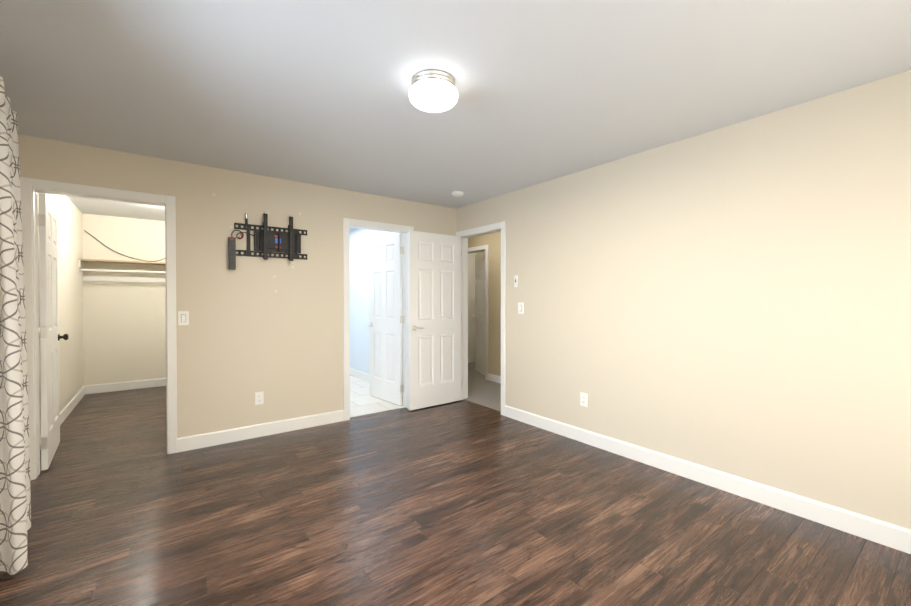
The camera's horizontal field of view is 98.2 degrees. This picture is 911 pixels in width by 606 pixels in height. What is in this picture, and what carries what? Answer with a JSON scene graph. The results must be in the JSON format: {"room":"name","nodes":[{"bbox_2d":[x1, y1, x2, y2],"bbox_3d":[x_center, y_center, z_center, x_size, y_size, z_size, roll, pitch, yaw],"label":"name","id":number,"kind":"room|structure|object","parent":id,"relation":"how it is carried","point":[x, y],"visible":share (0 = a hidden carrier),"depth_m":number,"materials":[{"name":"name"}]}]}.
{"room":"empty bedroom","nodes":[
{"label":"empty bedroom","id":0,"kind":"room"},
{"bbox_2d":[37,192,83,433],"bbox_3d":[-4.178,0.026,4.092,0.120,2.440,3.220,0,1,-37],"label":"wall","id":1,"kind":"structure","parent":0,"point":[71,348],"depth_m":4.52,"materials":[{"name":"beige paint"}]},
{"bbox_2d":[40,386,84,437],"bbox_3d":[-4.089,1.187,4.096,0.014,0.118,3.100,0,1,-37],"label":"baseboard","id":2,"kind":"structure","parent":1,"relation":"attached to","point":[67,409],"depth_m":4.52,"materials":[{"name":"white wood"}]},
{"bbox_2d":[82,213,165,385],"bbox_3d":[-4.367,0.008,5.885,1.720,2.440,0.120,0,1,-37],"label":"wall","id":3,"kind":"structure","parent":0,"point":[124,331],"depth_m":5.57,"materials":[{"name":"beige paint"}]},
{"bbox_2d":[78,258,165,282],"bbox_3d":[-4.272,-0.437,5.652,1.600,0.275,0.360,0,1,-37],"label":"closet shelf","id":4,"kind":"object","parent":3,"relation":"attached to","point":[99,265],"visible":0.56,"depth_m":5.48,"materials":[{"name":"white wood"}]},
{"bbox_2d":[84,230,164,261],"bbox_3d":[-4.373,-0.792,5.783,1.565,0.385,0.010,0,1,-37],"label":"cord","id":5,"kind":"object","parent":3,"relation":"attached to","point":[119,253],"visible":0.56,"depth_m":5.53,"materials":[{"name":"grey plastic"}]},
{"bbox_2d":[85,378,165,393],"bbox_3d":[-4.375,1.170,5.806,1.600,0.118,0.014,0,1,-37],"label":"baseboard","id":6,"kind":"structure","parent":3,"relation":"attached to","point":[116,386],"depth_m":5.58,"materials":[{"name":"white wood"}]},
{"bbox_2d":[18,134,456,437],"bbox_3d":[-1.577,0.027,3.949,4.120,2.440,0.120,0,1,-37],"label":"wall","id":7,"kind":"structure","parent":0,"point":[245,335],"depth_m":3.62,"materials":[{"name":"beige paint"}]},
{"bbox_2d":[37,193,68,470],"bbox_3d":[-3.291,0.213,3.204,0.165,2.058,0.789,0,1,-40],"label":"closet door","id":8,"kind":"structure","parent":7,"relation":"in","point":[49,336],"depth_m":3.04,"materials":[{"name":"white wood"}]},
{"bbox_2d":[20,177,176,479],"bbox_3d":[-2.733,0.212,3.088,0.791,2.088,0.120,0,1,-37],"label":"door frame","id":9,"kind":"structure","parent":7,"relation":"attached to","point":[36,324],"depth_m":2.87,"materials":[{"name":"white wood"}]},
{"bbox_2d":[178,311,188,324],"bbox_3d":[-2.296,0.128,3.332,0.075,0.118,0.010,0,1,-37],"label":"rocker light switch","id":10,"kind":"object","parent":7,"relation":"attached to","point":[183,317],"visible":1,"depth_m":3.33,"materials":[{"name":"white plastic"}]},
{"bbox_2d":[212,193,301,292],"bbox_3d":[-1.825,-0.530,3.683,0.756,0.866,0.001,0,1,-37],"label":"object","id":11,"kind":"structure","parent":7,"relation":"attached to","point":[231,227],"depth_m":3.76,"materials":[{"name":"beige"}]},
{"bbox_2d":[255,391,263,404],"bbox_3d":[-1.831,0.890,3.687,0.072,0.116,0.009,0,1,-37],"label":"electrical outlet","id":12,"kind":"object","parent":7,"relation":"attached to","point":[259,397],"visible":1,"depth_m":3.68,"materials":[{"name":"white plastic"}]},
{"bbox_2d":[177,410,343,452],"bbox_3d":[-1.759,1.190,3.741,1.437,0.118,0.014,0,1,-37],"label":"baseboard","id":13,"kind":"structure","parent":7,"relation":"attached to","point":[192,442],"depth_m":3.66,"materials":[{"name":"white wood"}]},
{"bbox_2d":[228,212,306,269],"bbox_3d":[-1.734,-0.572,3.701,0.687,0.543,0.080,0,1,-37],"label":"mount","id":14,"kind":"object","parent":7,"relation":"attached to","point":[275,242],"visible":1,"depth_m":3.68,"materials":[{"name":"black metal"}]},
{"bbox_2d":[343,218,413,420],"bbox_3d":[-0.875,0.172,4.463,0.854,2.140,0.136,0,1,-37],"label":"door frame","id":15,"kind":"structure","parent":7,"relation":"attached to","point":[347,222],"depth_m":4.23,"materials":[{"name":"white wood"}]},
{"bbox_2d":[368,233,403,404],"bbox_3d":[-0.879,0.196,4.971,0.142,2.058,0.748,-1,1,-43],"label":"bathroom door","id":16,"kind":"structure","parent":7,"relation":"in","point":[386,319],"depth_m":4.94,"materials":[{"name":"white wood"}]},
{"bbox_2d":[349,228,402,384],"bbox_3d":[-1.227,0.006,6.055,0.120,2.440,2.840,0,1,-37],"label":"wall","id":17,"kind":"structure","parent":0,"point":[359,239],"depth_m":6.37,"materials":[{"name":"white paint"}]},
{"bbox_2d":[350,368,402,395],"bbox_3d":[-1.246,1.168,5.981,0.014,0.118,2.715,0,1,-37],"label":"baseboard","id":18,"kind":"structure","parent":17,"relation":"attached to","point":[360,374],"depth_m":6.37,"materials":[{"name":"white wood"}]},
{"bbox_2d":[350,375,403,417],"bbox_3d":[-1.914,1.280,5.518,1.880,0.104,2.900,0,1,-37],"label":"floor","id":19,"kind":"structure","parent":0,"point":[363,401],"depth_m":4.90,"materials":[{"name":"white tile"}]},
{"bbox_2d":[0,386,910,605],"bbox_3d":[-1.111,1.303,3.336,4.120,0.100,8.120,0,1,-37],"label":"floor","id":20,"kind":"structure","parent":0,"point":[461,503],"depth_m":2.22,"materials":[{"name":"brown wood"}]},
{"bbox_2d":[0,0,910,230],"bbox_3d":[-0.265,-1.253,3.941,6.230,0.120,8.120,0,1,-37],"label":"ceiling","id":21,"kind":"structure","parent":0,"point":[315,92],"depth_m":2.06,"materials":[{"name":"white paint"}]},
{"bbox_2d":[409,69,457,111],"bbox_3d":[-0.116,-1.109,2.095,0.260,0.132,0.260,0,1,-37],"label":"flush-mount light","id":22,"kind":"object","parent":21,"relation":"attached to","point":[433,90],"visible":1,"depth_m":2.01,"materials":[{"name":"white glass"}]},
{"bbox_2d":[452,191,463,196],"bbox_3d":[0.024,-1.179,4.282,0.128,0.035,0.128,0,1,-37],"label":"smoke detector","id":23,"kind":"object","parent":21,"relation":"attached to","point":[457,193],"visible":0.98,"depth_m":4.24,"materials":[{"name":"white plastic"}]},
{"bbox_2d":[468,252,476,362],"bbox_3d":[0.031,-0.011,7.816,0.900,2.440,0.120,0,1,-37],"label":"wall","id":24,"kind":"structure","parent":0,"point":[471,306],"depth_m":7.96,"materials":[{"name":"beige paint"}]},
{"bbox_2d":[464,362,500,411],"bbox_3d":[0.908,1.274,5.788,2.170,0.110,4.440,0,1,-37],"label":"floor","id":25,"kind":"structure","parent":0,"point":[482,391],"depth_m":5.51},
{"bbox_2d":[468,231,500,375],"bbox_3d":[0.912,0.009,5.779,0.120,2.440,4.200,0,1,-37],"label":"wall","id":26,"kind":"structure","parent":0,"point":[492,241],"depth_m":6.10,"materials":[{"name":"beige paint"}]},
{"bbox_2d":[468,245,488,379],"bbox_3d":[0.247,0.152,6.560,0.016,2.140,0.895,0,1,-37],"label":"door frame","id":27,"kind":"structure","parent":26,"relation":"attached to","point":[483,247],"depth_m":6.22,"materials":[{"name":"white wood"}]},
{"bbox_2d":[473,252,484,375],"bbox_3d":[0.467,0.179,6.690,0.165,2.058,0.766,0,1,-15],"label":"hall door","id":28,"kind":"structure","parent":26,"relation":"in","point":[479,317],"depth_m":6.78,"materials":[{"name":"white wood"}]},
{"bbox_2d":[488,373,500,382],"bbox_3d":[1.315,1.177,5.139,0.014,0.118,2.675,0,1,-37],"label":"baseboard","id":29,"kind":"structure","parent":26,"relation":"attached to","point":[494,378],"depth_m":6.08,"materials":[{"name":"white wood"}]},
{"bbox_2d":[457,70,910,529],"bbox_3d":[1.491,0.035,3.179,0.120,2.440,4.780,0,1,-37],"label":"wall","id":30,"kind":"structure","parent":0,"point":[734,299],"depth_m":2.57,"materials":[{"name":"beige paint"}]},
{"bbox_2d":[408,230,461,409],"bbox_3d":[-0.220,0.198,4.761,0.794,2.058,0.142,0,1,-38],"label":"bedroom door","id":31,"kind":"structure","parent":30,"relation":"in","point":[434,319],"depth_m":4.71,"materials":[{"name":"white wood"}]},
{"bbox_2d":[456,221,505,415],"bbox_3d":[0.331,0.170,4.736,0.152,2.140,0.900,0,1,-37],"label":"door frame","id":32,"kind":"structure","parent":30,"relation":"attached to","point":[502,225],"depth_m":4.83,"materials":[{"name":"white wood"}]},
{"bbox_2d":[514,275,517,286],"bbox_3d":[0.643,-0.230,4.204,0.012,0.125,0.048,0,1,-37],"label":"light switch","id":33,"kind":"object","parent":30,"relation":"attached to","point":[516,281],"visible":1,"depth_m":4.20,"materials":[{"name":"white plastic"}]},
{"bbox_2d":[518,303,523,313],"bbox_3d":[0.685,0.055,4.151,0.010,0.120,0.078,0,1,-37],"label":"rocker light switch","id":34,"kind":"object","parent":30,"relation":"attached to","point":[520,308],"visible":1,"depth_m":4.14,"materials":[{"name":"white plastic"}]},
{"bbox_2d":[580,392,587,406],"bbox_3d":[1.149,0.866,3.538,0.009,0.116,0.072,0,1,-37],"label":"electrical outlet","id":35,"kind":"object","parent":30,"relation":"attached to","point":[583,399],"visible":1,"depth_m":3.54,"materials":[{"name":"white plastic"}]},
{"bbox_2d":[505,405,910,553],"bbox_3d":[1.670,1.199,2.838,0.014,0.118,3.760,0,1,-37],"label":"baseboard","id":36,"kind":"structure","parent":30,"relation":"attached to","point":[879,531],"depth_m":2.56,"materials":[{"name":"white wood"}]},
{"bbox_3d":[-1.716,0.058,0.789,0.120,2.440,4.780,0,1,-37],"label":"wall","id":37,"kind":"structure","parent":0,"visible":0},
{"bbox_2d":[0,76,30,574],"bbox_3d":[-1.674,0.114,1.114,0.335,2.282,2.817,0,1,-37],"label":"curtain","id":38,"kind":"object","parent":37,"relation":"attached to","point":[15,507],"visible":1,"depth_m":1.82,"materials":[{"name":"fabric"}]}
]}

